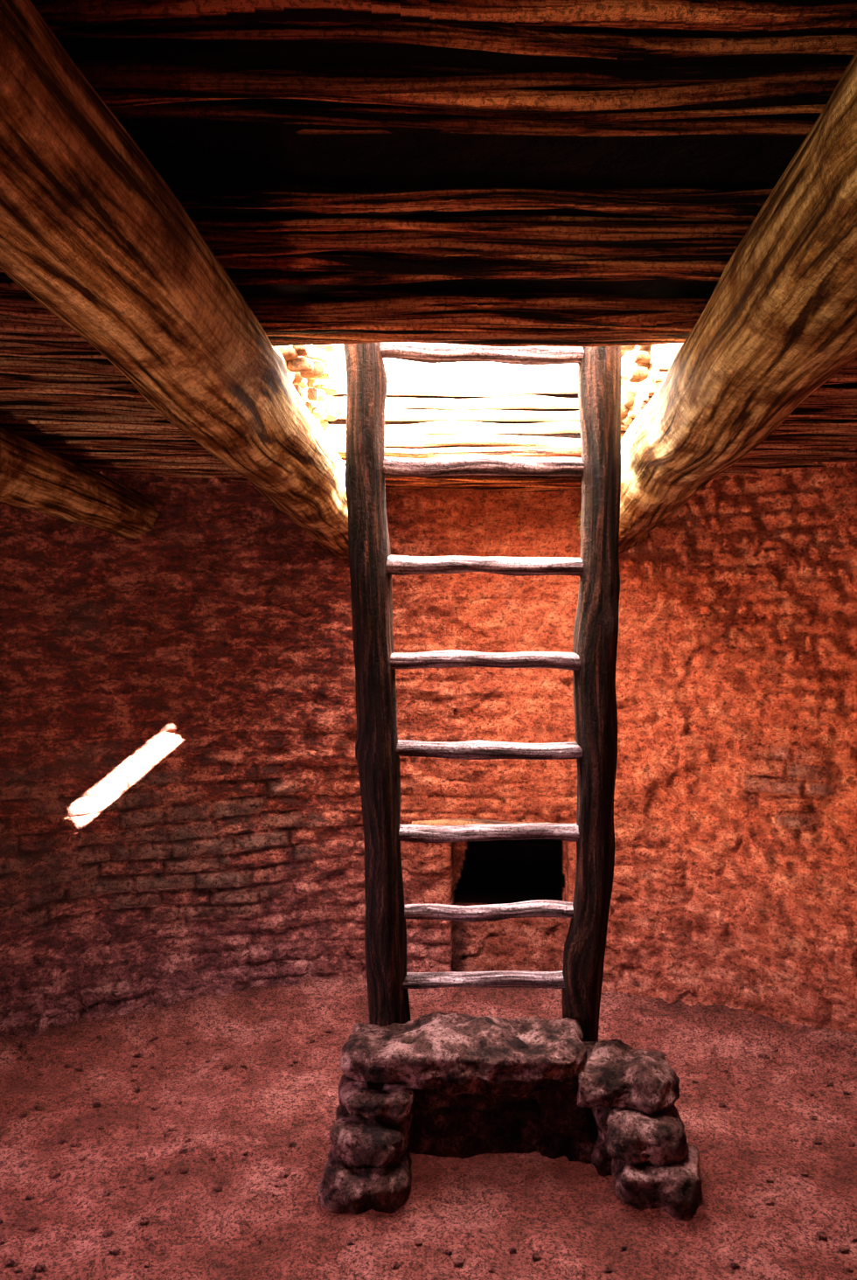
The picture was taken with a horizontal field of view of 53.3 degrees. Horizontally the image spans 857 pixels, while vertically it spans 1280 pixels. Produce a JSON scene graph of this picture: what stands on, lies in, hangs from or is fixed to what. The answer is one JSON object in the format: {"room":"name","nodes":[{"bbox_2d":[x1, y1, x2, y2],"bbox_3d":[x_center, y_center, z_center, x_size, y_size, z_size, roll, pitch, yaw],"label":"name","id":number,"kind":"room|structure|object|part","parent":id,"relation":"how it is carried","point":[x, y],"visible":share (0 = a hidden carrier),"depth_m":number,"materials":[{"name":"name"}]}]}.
{"room":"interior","nodes":[
{"label":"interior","id":0,"kind":"room"},
{"bbox_2d":[0,447,856,1037],"bbox_3d":[0.005,0.460,1.195,6.210,2.700,6.266,0,0,-39],"label":"wall","id":1,"kind":"structure","parent":0,"point":[181,818],"depth_m":4.01,"materials":[{"name":"red brick"}]},
{"bbox_2d":[0,428,159,538],"bbox_3d":[-1.496,-0.596,2.324,0.288,0.271,3.493,0,0,3],"label":"roof beam","id":2,"kind":"structure","parent":1,"relation":"attached to","point":[33,476],"depth_m":3.20,"materials":[{"name":"brown wood"}]},
{"bbox_2d":[0,0,348,559],"bbox_3d":[-0.500,-0.588,1.278,0.341,0.390,6.093,0,0,2],"label":"roof beam","id":3,"kind":"structure","parent":1,"relation":"on","point":[90,229],"depth_m":1.24,"materials":[{"name":"brown wood"}]},
{"bbox_2d":[0,269,856,482],"bbox_3d":[0.012,-0.773,1.095,6.479,0.076,6.135,0,0,4],"label":"poles","id":4,"kind":"object","parent":3,"relation":"on","point":[41,357],"visible":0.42,"depth_m":2.85,"materials":[{"name":"brown wood"}]},
{"bbox_2d":[410,818,563,825],"bbox_3d":[0.310,0.915,4.217,0.797,0.064,0.067,0,0,0],"label":"lintel","id":5,"kind":"object","parent":1,"relation":"attached to","point":[452,821],"visible":0.38,"depth_m":4.20,"materials":[{"name":"brown wood"}]},
{"bbox_2d":[577,50,856,553],"bbox_3d":[0.636,-0.592,1.268,0.340,0.359,6.094,0,0,5],"label":"roof beam","id":6,"kind":"structure","parent":1,"relation":"on","point":[779,321],"depth_m":1.46,"materials":[{"name":"brown wood"}]},
{"bbox_2d":[0,975,856,1279],"bbox_3d":[0.000,1.704,1.200,7.200,0.121,7.200,0,0,0],"label":"floor","id":7,"kind":"structure","parent":0,"point":[480,1206],"depth_m":2.82,"materials":[{"name":"red soil"}]},
{"bbox_2d":[0,1014,856,1279],"bbox_3d":[0.007,1.716,2.995,3.410,0.082,1.803,0,0,0],"label":"pebble","id":8,"kind":"object","parent":7,"relation":"on","point":[38,1268],"visible":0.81,"depth_m":2.76,"materials":[{"name":"stone"}]},
{"bbox_2d":[342,342,621,1041],"bbox_3d":[0.180,0.003,2.762,0.926,3.537,1.034,0,0,0],"label":"wooden ladder","id":9,"kind":"object","parent":7,"relation":"on","point":[592,662],"visible":0.71,"depth_m":2.74,"materials":[{"name":"brown wood"}]},
{"bbox_3d":[-0.176,0.003,2.765,0.163,3.536,1.021,0,0,7],"label":"rail","id":10,"kind":"part","parent":9,"relation":"part of","materials":[{"name":"brown wood"}]},
{"bbox_3d":[0.530,0.002,2.756,0.192,3.537,1.024,0,0,4],"label":"rail","id":11,"kind":"part","parent":9,"relation":"part of","materials":[{"name":"brown wood"}]},
{"bbox_2d":[316,1011,702,1221],"bbox_3d":[0.260,1.523,2.800,1.210,0.505,0.572,0,0,0],"label":"stone hearth","id":12,"kind":"object","parent":7,"relation":"on","point":[435,1083],"visible":1,"depth_m":2.70,"materials":[{"name":"stone"}]},
{"bbox_2d":[31,0,856,492],"bbox_3d":[0.188,-0.777,1.178,1.636,0.207,6.205,0,0,0],"label":"ceiling","id":13,"kind":"structure","parent":0,"point":[699,245],"depth_m":1.31,"materials":[{"name":"brown wood"}]},
{"bbox_2d":[272,342,683,447],"bbox_3d":[0.120,-0.965,2.918,1.420,0.371,1.559,0,0,0],"label":"hatch lining poles","id":14,"kind":"object","parent":13,"relation":"attached to","point":[451,432],"visible":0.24,"depth_m":3.62,"materials":[{"name":"white wood"}]},
{"bbox_2d":[276,344,651,435],"bbox_3d":[0.120,-0.956,3.111,1.252,0.352,0.936,0,0,0],"label":"wall","id":15,"kind":"structure","parent":0,"point":[311,368],"depth_m":2.86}
]}

